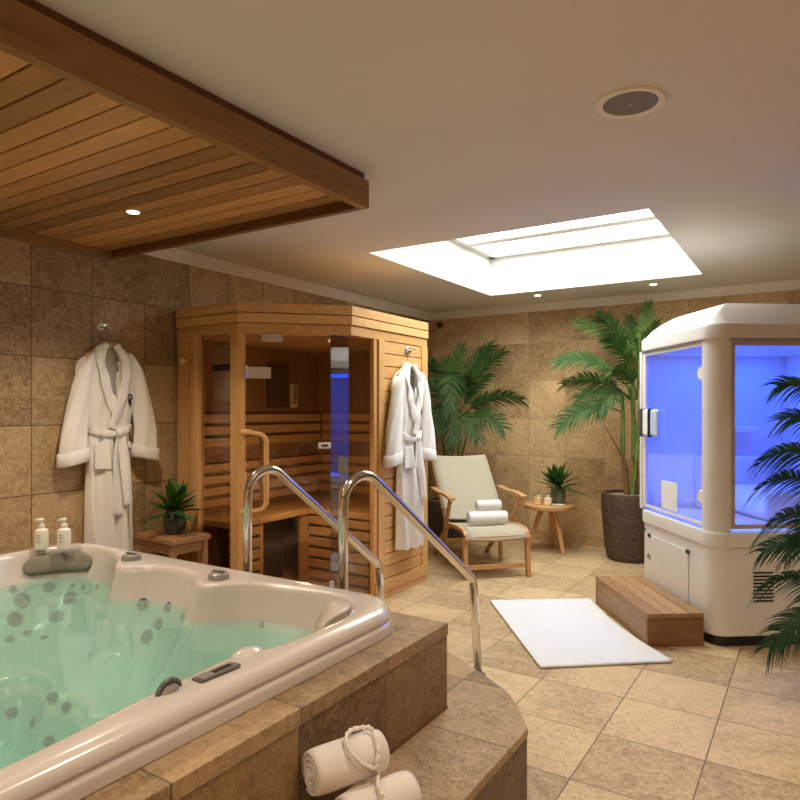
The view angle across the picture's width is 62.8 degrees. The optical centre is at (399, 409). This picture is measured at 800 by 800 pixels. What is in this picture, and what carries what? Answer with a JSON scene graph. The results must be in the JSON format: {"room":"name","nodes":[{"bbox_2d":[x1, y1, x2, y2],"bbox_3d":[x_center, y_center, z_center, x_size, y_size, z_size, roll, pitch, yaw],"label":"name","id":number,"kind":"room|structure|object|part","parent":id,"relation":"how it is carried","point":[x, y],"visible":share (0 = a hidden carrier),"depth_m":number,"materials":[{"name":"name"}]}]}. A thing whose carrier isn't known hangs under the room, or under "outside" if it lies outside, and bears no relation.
{"room":"spa room","nodes":[
{"label":"spa room","id":0,"kind":"room"},
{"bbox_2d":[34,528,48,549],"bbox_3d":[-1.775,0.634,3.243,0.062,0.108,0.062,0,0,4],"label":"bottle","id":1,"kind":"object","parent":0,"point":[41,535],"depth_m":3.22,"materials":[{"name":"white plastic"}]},
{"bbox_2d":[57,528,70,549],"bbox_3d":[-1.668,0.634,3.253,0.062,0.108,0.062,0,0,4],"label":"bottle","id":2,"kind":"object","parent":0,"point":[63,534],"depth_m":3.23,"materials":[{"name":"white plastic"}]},
{"bbox_2d":[0,237,428,556],"bbox_3d":[-1.911,-0.170,4.197,0.100,3.100,8.445,0,0,32],"label":"wall","id":3,"kind":"structure","parent":0,"point":[53,301],"depth_m":3.98,"materials":[{"name":"stone"}]},
{"bbox_2d":[96,323,107,330],"bbox_3d":[-1.860,-0.525,4.122,0.066,0.054,0.073,0,0,32],"label":"robe hook","id":4,"kind":"object","parent":3,"relation":"attached to","point":[100,326],"visible":1,"depth_m":4.12,"materials":[{"name":"silver metal"}]},
{"bbox_2d":[84,327,118,360],"bbox_3d":[-1.835,-0.419,4.136,0.034,0.210,0.341,0,0,32],"label":"clothes hanger","id":5,"kind":"object","parent":4,"relation":"hanging from","point":[111,345],"visible":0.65,"depth_m":4.13,"materials":[{"name":"brown wood"}]},
{"bbox_2d":[56,341,159,550],"bbox_3d":[-1.802,0.265,4.115,0.156,1.400,0.699,0,0,32],"label":"bathrobe","id":6,"kind":"object","parent":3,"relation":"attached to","point":[104,395],"visible":0.95,"depth_m":4.06,"materials":[{"name":"white fabric"}]},
{"bbox_2d":[144,248,430,319],"bbox_3d":[-0.723,-1.083,5.907,0.075,0.075,4.085,0,0,32],"label":"trim","id":7,"kind":"structure","parent":3,"relation":"attached to","point":[172,254],"depth_m":5.43,"materials":[{"name":"white paint"}]},
{"bbox_2d":[35,0,799,312],"bbox_3d":[0.966,-1.140,2.374,6.710,0.040,8.245,0,0,32],"label":"ceiling","id":8,"kind":"structure","parent":0,"point":[460,118],"depth_m":2.47,"materials":[{"name":"paint"}]},
{"bbox_2d":[0,0,368,259],"bbox_3d":[-2.002,-1.038,2.064,2.022,0.165,3.745,0,0,32],"label":"ceiling panel","id":9,"kind":"object","parent":8,"relation":"attached to","point":[93,130],"visible":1,"depth_m":2.63,"materials":[{"name":"brown wood"}]},
{"bbox_2d":[124,209,141,214],"bbox_3d":[-1.346,-1.000,3.303,0.084,0.008,0.084,0,0,32],"label":"recessed light","id":10,"kind":"object","parent":9,"relation":"attached to","point":[128,211],"visible":1,"depth_m":3.30,"materials":[{"name":"silver metal"}]},
{"bbox_2d":[381,211,698,291],"bbox_3d":[1.137,-1.351,5.034,1.962,0.379,2.132,0,0,32],"label":"window","id":11,"kind":"structure","parent":8,"relation":"attached to","point":[652,251],"depth_m":5.80,"materials":[{"name":"white glass"}]},
{"bbox_3d":[1.137,-1.510,5.034,1.902,0.060,2.072,0,0,32],"label":"sash","id":12,"kind":"part","parent":11,"relation":"part of","materials":[{"name":"white paint"}]},
{"bbox_2d":[595,85,666,118],"bbox_3d":[0.838,-1.114,2.384,0.248,0.012,0.248,0,0,32],"label":"ceiling speaker","id":13,"kind":"object","parent":8,"relation":"attached to","point":[630,102],"visible":1,"depth_m":2.37,"materials":[{"name":"white paint"}]},
{"bbox_2d":[603,91,658,115],"bbox_3d":[0.838,-1.115,2.384,0.192,0.009,0.192,0,0,32],"label":"grille","id":14,"kind":"object","parent":13,"relation":"attached to","point":[626,103],"depth_m":2.37,"materials":[{"name":"grey metal"}]},
{"bbox_2d":[428,497,465,542],"bbox_3d":[0.500,1.164,6.950,0.424,0.432,0.424,0,0,32],"label":"pot","id":15,"kind":"object","parent":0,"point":[435,517],"depth_m":6.80,"materials":[{"name":"wicker"}]},
{"bbox_2d":[385,540,799,799],"bbox_3d":[0.966,1.430,2.374,6.910,0.100,8.445,0,0,32],"label":"floor","id":16,"kind":"structure","parent":0,"point":[707,723],"depth_m":3.11,"materials":[{"name":"tile"}]},
{"bbox_2d":[136,529,210,563],"bbox_3d":[-1.471,0.945,4.247,0.400,0.290,0.290,0,0,37],"label":"wooden stool","id":17,"kind":"object","parent":16,"relation":"on","point":[158,541],"visible":0.65,"depth_m":4.17,"materials":[{"name":"brown wood"}]},
{"bbox_3d":[-1.675,0.963,4.258,0.036,0.254,0.036,0,0,37],"label":"leg","id":18,"kind":"part","parent":17,"relation":"part of","materials":[{"name":"brown wood"}]},
{"bbox_3d":[-1.405,0.963,4.052,0.036,0.254,0.036,0,0,37],"label":"leg","id":19,"kind":"part","parent":17,"relation":"part of","materials":[{"name":"brown wood"}]},
{"bbox_3d":[-1.471,0.818,4.247,0.400,0.035,0.290,0,0,37],"label":"seat","id":20,"kind":"part","parent":17,"relation":"part of","materials":[{"name":"brown wood"}]},
{"bbox_2d":[142,478,205,534],"bbox_3d":[-1.444,0.618,4.234,0.384,0.362,0.400,0,0,-7],"label":"potted plant","id":21,"kind":"object","parent":17,"relation":"on","point":[175,517],"visible":1,"depth_m":4.19,"materials":[{"name":"green plant"}]},
{"bbox_3d":[-1.266,0.963,4.235,0.036,0.254,0.036,0,0,37],"label":"leg","id":22,"kind":"part","parent":17,"relation":"part of","materials":[{"name":"brown wood"}]},
{"bbox_2d":[0,544,447,799],"bbox_3d":[-1.944,1.080,1.548,2.669,0.600,3.715,0,0,32],"label":"tub surround","id":23,"kind":"object","parent":16,"relation":"on","point":[396,685],"visible":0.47,"depth_m":1.76,"materials":[{"name":"tile"}]},
{"bbox_2d":[0,543,391,799],"bbox_3d":[-1.395,0.993,2.068,2.090,0.674,2.090,0,0,32],"label":"hot tub","id":24,"kind":"object","parent":23,"relation":"in","point":[245,639],"visible":0.98,"depth_m":2.54,"materials":[{"name":"plastic"}]},
{"bbox_2d":[34,518,48,549],"bbox_3d":[-1.775,0.612,3.243,0.062,0.153,0.062,0,0,-35],"label":"soap dispenser","id":25,"kind":"object","parent":24,"relation":"on","point":[41,535],"visible":1,"depth_m":3.23,"materials":[{"name":"white plastic"}]},
{"bbox_2d":[23,550,91,574],"bbox_3d":[-1.692,0.758,3.251,0.302,0.104,0.115,0,0,-22],"label":"pillow","id":26,"kind":"object","parent":24,"relation":"on","point":[40,562],"depth_m":3.25,"materials":[{"name":"plastic"}]},
{"bbox_2d":[57,518,70,549],"bbox_3d":[-1.668,0.612,3.253,0.062,0.153,0.062,0,0,-35],"label":"soap dispenser","id":27,"kind":"object","parent":24,"relation":"on","point":[64,533],"visible":1,"depth_m":3.23,"materials":[{"name":"white plastic"}]},
{"bbox_3d":[-0.477,0.686,1.714,0.047,0.005,0.138,0,0,32],"label":"control panel","id":28,"kind":"part","parent":24,"relation":"part of","materials":[{"name":"plastic"}]},
{"bbox_2d":[314,601,350,631],"bbox_3d":[-0.239,0.752,2.281,0.132,0.137,0.283,0,0,-2],"label":"pillow","id":29,"kind":"object","parent":24,"relation":"on","point":[332,612],"depth_m":2.30,"materials":[{"name":"plastic"}]},
{"bbox_2d":[176,302,428,598],"bbox_3d":[-0.674,0.338,4.937,1.137,2.084,1.590,0,0,32],"label":"cabin","id":30,"kind":"object","parent":16,"relation":"on","point":[310,385],"visible":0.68,"depth_m":4.81,"materials":[{"name":"brown wood"}]},
{"bbox_2d":[212,345,229,400],"bbox_3d":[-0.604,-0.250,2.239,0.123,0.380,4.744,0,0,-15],"label":"wall sign","id":31,"kind":"object","parent":30,"relation":"attached to","point":[221,367],"visible":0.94,"depth_m":4.46,"materials":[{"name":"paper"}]},
{"bbox_3d":[-1.058,0.408,4.315,0.104,1.831,0.063,0,0,32],"label":"post","id":32,"kind":"part","parent":30,"relation":"part of","materials":[{"name":"brown wood"}]},
{"bbox_3d":[-1.000,0.145,4.252,0.060,0.040,0.040,0,0,-8],"label":"handle mount","id":33,"kind":"part","parent":30,"relation":"part of","materials":[{"name":"brown wood"}]},
{"bbox_3d":[-1.060,0.408,5.179,0.225,1.832,1.545,0,0,32],"label":"panel","id":34,"kind":"part","parent":30,"relation":"part of","materials":[{"name":"brown wood"}]},
{"bbox_3d":[-0.958,0.405,4.343,0.114,0.548,0.030,0,0,-37],"label":"handle","id":35,"kind":"part","parent":30,"relation":"part of","materials":[{"name":"brown wood"}]},
{"bbox_3d":[-0.924,0.405,4.253,0.121,0.552,0.103,0,0,32],"label":"handle","id":36,"kind":"part","parent":30,"relation":"part of","materials":[{"name":"brown wood"}]},
{"bbox_3d":[-0.998,1.063,4.675,0.030,0.514,0.029,0,0,32],"label":"bench leg","id":37,"kind":"part","parent":30,"relation":"part of","materials":[{"name":"brown wood"}]},
{"bbox_3d":[-1.084,0.150,5.221,0.020,0.235,1.380,0,0,32],"label":"backrest","id":38,"kind":"part","parent":30,"relation":"part of","materials":[{"name":"brown wood"}]},
{"bbox_3d":[-1.075,0.550,5.227,0.030,0.310,1.400,0,0,32],"label":"backrest","id":39,"kind":"part","parent":30,"relation":"part of","materials":[{"name":"brown wood"}]},
{"bbox_3d":[-1.036,1.060,4.960,0.040,0.480,0.390,0,0,32],"label":"heater panel","id":40,"kind":"part","parent":30,"relation":"part of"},
{"bbox_3d":[-1.002,-0.200,5.376,0.018,0.360,0.250,0,0,32],"label":"heater panel","id":41,"kind":"part","parent":30,"relation":"part of","materials":[{"name":"brown wood"}]},
{"bbox_3d":[-0.746,1.063,5.072,0.030,0.514,0.090,0,0,32],"label":"bench leg","id":42,"kind":"part","parent":30,"relation":"part of","materials":[{"name":"brown wood"}]},
{"bbox_3d":[-0.412,0.407,4.465,0.155,1.826,0.008,0,0,-45],"label":"corner glass","id":43,"kind":"part","parent":30,"relation":"part of","materials":[{"name":"glass"}]},
{"bbox_3d":[-0.275,0.150,5.555,0.970,0.235,0.020,0,0,32],"label":"backrest","id":44,"kind":"part","parent":30,"relation":"part of","materials":[{"name":"brown wood"}]},
{"bbox_3d":[-0.275,0.550,5.546,0.960,0.310,0.025,0,0,32],"label":"backrest","id":45,"kind":"part","parent":30,"relation":"part of","materials":[{"name":"brown wood"}]},
{"bbox_3d":[-0.192,0.408,4.705,0.040,1.832,0.043,0,0,32],"label":"post","id":46,"kind":"part","parent":30,"relation":"part of","materials":[{"name":"brown wood"}]},
{"bbox_3d":[-0.157,0.408,4.756,0.065,1.832,0.077,0,0,32],"label":"post","id":47,"kind":"part","parent":30,"relation":"part of","materials":[{"name":"brown wood"}]},
{"bbox_3d":[0.025,1.282,4.994,0.017,0.084,0.745,0,0,32],"label":"skirting","id":48,"kind":"part","parent":30,"relation":"part of","materials":[{"name":"brown wood"}]},
{"bbox_2d":[383,362,436,549],"bbox_3d":[0.099,0.335,4.963,0.156,1.400,0.699,0,0,32],"label":"bathrobe","id":49,"kind":"object","parent":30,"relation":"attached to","point":[407,447],"visible":0.99,"depth_m":4.90,"materials":[{"name":"white fabric"}]},
{"bbox_2d":[406,347,415,353],"bbox_3d":[0.093,-0.460,5.027,0.066,0.054,0.073,0,0,32],"label":"robe hook","id":50,"kind":"object","parent":30,"relation":"attached to","point":[408,349],"visible":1,"depth_m":5.03,"materials":[{"name":"silver metal"}]},
{"bbox_2d":[396,352,413,377],"bbox_3d":[0.066,-0.352,4.984,0.034,0.215,0.341,0,0,32],"label":"clothes hanger","id":51,"kind":"object","parent":50,"relation":"hanging from","point":[401,369],"visible":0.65,"depth_m":4.97,"materials":[{"name":"brown wood"}]},
{"bbox_3d":[0.173,0.408,5.279,0.062,1.832,0.095,0,0,32],"label":"post","id":52,"kind":"part","parent":30,"relation":"part of","materials":[{"name":"brown wood"}]},
{"bbox_2d":[243,465,384,600],"bbox_3d":[-0.404,0.823,3.399,0.080,1.115,0.986,0,0,43],"label":"handrail","id":53,"kind":"object","parent":16,"relation":"on","point":[259,472],"visible":0.66,"depth_m":3.21,"materials":[{"name":"metal"}]},
{"bbox_2d":[345,651,527,799],"bbox_3d":[-1.675,1.235,1.683,2.970,0.290,4.230,0,0,32],"label":"tiled step","id":54,"kind":"structure","parent":16,"relation":"on","point":[475,749],"depth_m":2.15,"materials":[{"name":"tile"}]},
{"bbox_2d":[335,770,421,799],"bbox_3d":[-0.058,1.034,1.716,0.215,0.113,0.106,0,0,-35],"label":"rolled towel","id":55,"kind":"object","parent":54,"relation":"on","point":[401,785],"visible":0.94,"depth_m":1.71,"materials":[{"name":"white fabric"}]},
{"bbox_2d":[301,729,389,795],"bbox_3d":[-0.143,0.934,1.740,0.215,0.116,0.110,0,0,-35],"label":"rolled towel","id":56,"kind":"object","parent":55,"relation":"on","point":[326,768],"visible":0.89,"depth_m":1.69,"materials":[{"name":"white fabric"}]},
{"bbox_2d":[344,725,387,799],"bbox_3d":[-0.093,0.938,1.707,0.098,0.170,0.151,0,0,-25],"label":"cord","id":57,"kind":"object","parent":56,"relation":"on","point":[355,757],"visible":1,"depth_m":1.71,"materials":[{"name":"beige fabric"}]},
{"bbox_2d":[338,471,485,675],"bbox_3d":[0.083,0.822,3.091,0.993,1.116,0.081,0,0,-45],"label":"handrail","id":58,"kind":"object","parent":54,"relation":"on","point":[347,487],"visible":0.66,"depth_m":2.99,"materials":[{"name":"metal"}]},
{"bbox_2d":[428,340,529,542],"bbox_3d":[0.707,0.324,6.667,1.196,2.112,0.717,0,0,29],"label":"potted palm","id":59,"kind":"object","parent":16,"relation":"on","point":[446,380],"visible":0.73,"depth_m":6.75,"materials":[{"name":"plant"}]},
{"bbox_2d":[430,454,530,579],"bbox_3d":[0.688,0.916,5.887,0.708,0.956,1.092,0,0,-12],"label":"lounge chair","id":60,"kind":"object","parent":16,"relation":"on","point":[460,481],"visible":0.88,"depth_m":5.99,"materials":[{"name":"fabric"}]},
{"bbox_3d":[0.367,0.757,6.096,0.030,0.583,0.546,0,0,-12],"label":"rail","id":61,"kind":"part","parent":60,"relation":"part of","materials":[{"name":"brown wood"}]},
{"bbox_3d":[0.378,1.215,6.075,0.030,0.358,0.441,0,0,-13],"label":"leg","id":62,"kind":"part","parent":60,"relation":"part of","materials":[{"name":"brown wood"}]},
{"bbox_3d":[0.374,0.738,5.798,0.058,0.048,0.602,0,0,-13],"label":"armrest","id":63,"kind":"part","parent":60,"relation":"part of","materials":[{"name":"brown wood"}]},
{"bbox_3d":[0.412,1.130,5.919,0.030,0.501,0.060,0,0,-12],"label":"leg","id":64,"kind":"part","parent":60,"relation":"part of","materials":[{"name":"brown wood"}]},
{"bbox_3d":[0.480,1.024,5.584,0.030,0.096,0.584,0,0,-13],"label":"seat rail","id":65,"kind":"part","parent":60,"relation":"part of","materials":[{"name":"brown wood"}]},
{"bbox_3d":[0.532,1.215,5.333,0.035,0.334,0.079,0,0,-12],"label":"leg","id":66,"kind":"part","parent":60,"relation":"part of","materials":[{"name":"brown wood"}]},
{"bbox_2d":[466,510,507,523],"bbox_3d":[0.755,0.929,5.674,0.355,0.109,0.102,0,0,-12],"label":"rolled towel","id":67,"kind":"object","parent":60,"relation":"on","point":[474,517],"visible":1,"depth_m":5.63,"materials":[{"name":"white fabric"}]},
{"bbox_2d":[475,500,501,509],"bbox_3d":[0.766,0.826,5.693,0.225,0.087,0.082,0,0,-13],"label":"rolled towel","id":68,"kind":"object","parent":67,"relation":"on","point":[479,504],"visible":1,"depth_m":5.66,"materials":[{"name":"white fabric"}]},
{"bbox_3d":[0.889,1.215,6.189,0.030,0.358,0.441,0,0,-13],"label":"leg","id":69,"kind":"part","parent":60,"relation":"part of","materials":[{"name":"brown wood"}]},
{"bbox_3d":[0.800,1.055,5.380,0.530,0.045,0.022,0,0,-12],"label":"rail","id":70,"kind":"part","parent":60,"relation":"part of","materials":[{"name":"brown wood"}]},
{"bbox_3d":[0.924,1.130,6.032,0.030,0.501,0.060,0,0,-12],"label":"leg","id":71,"kind":"part","parent":60,"relation":"part of","materials":[{"name":"brown wood"}]},
{"bbox_3d":[1.009,0.738,5.938,0.058,0.048,0.602,0,0,-13],"label":"armrest","id":72,"kind":"part","parent":60,"relation":"part of","materials":[{"name":"brown wood"}]},
{"bbox_3d":[1.004,1.024,5.700,0.030,0.096,0.584,0,0,-13],"label":"seat rail","id":73,"kind":"part","parent":60,"relation":"part of","materials":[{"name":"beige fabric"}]},
{"bbox_3d":[1.062,1.215,5.451,0.035,0.334,0.079,0,0,-13],"label":"leg","id":74,"kind":"part","parent":60,"relation":"part of","materials":[{"name":"brown wood"}]},
{"bbox_2d":[524,500,574,554],"bbox_3d":[1.462,1.152,6.420,0.494,0.468,0.494,0,0,32],"label":"side table","id":75,"kind":"object","parent":16,"relation":"on","point":[553,515],"visible":0.82,"depth_m":6.32,"materials":[{"name":"brown wood"}]},
{"bbox_3d":[1.327,1.171,6.428,0.178,0.430,0.052,0,0,5],"label":"leg","id":76,"kind":"part","parent":75,"relation":"part of","materials":[{"name":"brown wood"}]},
{"bbox_2d":[535,495,541,504],"bbox_3d":[1.345,0.855,6.360,0.064,0.126,0.060,0,0,32],"label":"oil bottle","id":77,"kind":"object","parent":75,"relation":"on","point":[538,500],"visible":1,"depth_m":6.34,"materials":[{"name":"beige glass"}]},
{"bbox_2d":[544,495,551,504],"bbox_3d":[1.432,0.855,6.330,0.064,0.126,0.060,0,0,32],"label":"oil bottle","id":78,"kind":"object","parent":75,"relation":"on","point":[547,501],"visible":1,"depth_m":6.31,"materials":[{"name":"beige glass"}]},
{"bbox_3d":[1.522,1.171,6.541,0.051,0.430,0.178,0,0,27],"label":"leg","id":79,"kind":"part","parent":75,"relation":"part of","materials":[{"name":"brown wood"}]},
{"bbox_3d":[1.528,1.171,6.302,0.052,0.430,0.178,0,0,-31],"label":"leg","id":80,"kind":"part","parent":75,"relation":"part of","materials":[{"name":"brown wood"}]},
{"bbox_2d":[535,463,587,503],"bbox_3d":[1.584,0.707,6.417,0.556,0.422,0.452,0,0,32],"label":"potted plant","id":81,"kind":"object","parent":75,"relation":"on","point":[556,476],"visible":0.98,"depth_m":6.41,"materials":[{"name":"green plant"}]},
{"bbox_3d":[1.555,0.840,6.450,0.144,0.155,0.144,0,0,32],"label":"pot","id":82,"kind":"part","parent":81,"relation":"part of","materials":[{"name":"clear glass"}]},
{"bbox_2d":[490,598,672,667],"bbox_3d":[1.068,1.371,4.128,0.748,0.015,1.225,0,0,-5],"label":"bath mat","id":83,"kind":"object","parent":16,"relation":"on","point":[556,633],"visible":1,"depth_m":3.98,"materials":[{"name":"white fabric"}]},
{"bbox_2d":[547,299,661,563],"bbox_3d":[2.006,0.173,6.042,1.319,2.414,0.586,0,0,-4],"label":"potted palm","id":84,"kind":"object","parent":16,"relation":"on","point":[623,524],"visible":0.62,"depth_m":6.02,"materials":[{"name":"plant"}]},
{"bbox_2d":[601,489,644,563],"bbox_3d":[2.140,1.074,6.080,0.529,0.612,0.529,0,0,32],"label":"pot","id":85,"kind":"object","parent":84,"relation":"attached to","point":[623,524],"depth_m":5.89,"materials":[{"name":"wicker"}]},
{"bbox_2d":[596,576,703,646],"bbox_3d":[1.585,1.282,4.248,0.336,0.195,0.868,0,0,-3],"label":"wooden step","id":86,"kind":"structure","parent":16,"relation":"on","point":[655,616],"depth_m":3.99,"materials":[{"name":"brown wood"}]},
{"bbox_2d":[639,303,799,645],"bbox_3d":[2.326,0.359,4.327,1.171,2.042,1.012,0,0,-4],"label":"cabin","id":87,"kind":"object","parent":16,"relation":"on","point":[702,411],"visible":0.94,"depth_m":4.17,"materials":[{"name":"white plastic"}]},
{"bbox_3d":[1.739,0.090,4.698,0.051,0.200,0.025,0,0,-4],"label":"handle","id":88,"kind":"part","parent":87,"relation":"part of","materials":[{"name":"plastic"}]},
{"bbox_3d":[1.771,0.146,4.760,0.046,1.132,0.031,0,0,-4],"label":"post","id":89,"kind":"part","parent":87,"relation":"part of","materials":[{"name":"plastic"}]},
{"bbox_2d":[661,480,677,512],"bbox_3d":[1.788,0.570,4.350,0.002,0.190,0.220,0,0,-4],"label":"paper notice","id":90,"kind":"object","parent":87,"relation":"attached to","point":[669,490],"visible":1,"depth_m":4.34,"materials":[{"name":"white paper"}]},
{"bbox_3d":[1.773,1.045,4.334,0.006,0.340,0.530,0,0,-4],"label":"access panel","id":91,"kind":"part","parent":87,"relation":"part of","materials":[{"name":"plastic"}]},
{"bbox_3d":[1.796,0.145,4.331,0.024,1.100,0.824,0,0,-4],"label":"door","id":92,"kind":"part","parent":87,"relation":"part of","materials":[{"name":"glass"}]},
{"bbox_3d":[1.865,0.146,3.863,0.160,1.132,0.069,0,0,41],"label":"post","id":93,"kind":"part","parent":87,"relation":"part of","materials":[{"name":"plastic"}]},
{"bbox_2d":[735,426,759,431],"bbox_3d":[2.458,0.140,4.731,0.220,0.040,0.129,0,0,-4],"label":"shelf","id":94,"kind":"object","parent":87,"relation":"attached to","point":[737,428],"depth_m":4.67,"materials":[{"name":"plastic"}]},
{"bbox_3d":[2.119,1.028,3.823,0.130,0.195,0.002,0,0,-4],"label":"vent plate","id":95,"kind":"part","parent":87,"relation":"part of","materials":[{"name":"plastic"}]},
{"bbox_3d":[2.589,0.616,4.420,0.539,0.191,0.430,0,0,-4],"label":"seat","id":96,"kind":"part","parent":87,"relation":"part of","materials":[{"name":"plastic"}]},
{"bbox_3d":[2.835,0.146,4.826,0.046,1.132,0.046,0,0,-4],"label":"post","id":97,"kind":"part","parent":87,"relation":"part of","materials":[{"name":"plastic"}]},
{"bbox_2d":[741,375,799,677],"bbox_3d":[2.096,0.572,3.064,1.124,1.617,0.480,0,0,-15],"label":"potted palm","id":98,"kind":"object","parent":16,"relation":"on","point":[791,544],"visible":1,"depth_m":3.05,"materials":[{"name":"plant"}]},
{"bbox_2d":[429,289,799,547],"bbox_3d":[3.199,-0.170,5.899,6.710,3.100,0.100,0,0,32],"label":"wall","id":99,"kind":"structure","parent":0,"point":[534,339],"depth_m":6.87,"materials":[{"name":"stone"}]},
{"bbox_2d":[437,322,442,327],"bbox_3d":[0.455,-0.980,7.557,0.072,0.072,0.036,0,0,32],"label":"wall sensor","id":100,"kind":"object","parent":99,"relation":"attached to","point":[439,324],"visible":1,"depth_m":7.54,"materials":[{"name":"black plastic"}]},
{"bbox_2d":[429,279,799,320],"bbox_3d":[3.152,-1.083,5.825,6.710,0.075,0.075,0,0,32],"label":"trim","id":101,"kind":"structure","parent":99,"relation":"attached to","point":[788,284],"depth_m":6.41,"materials":[{"name":"white paint"}]}
]}

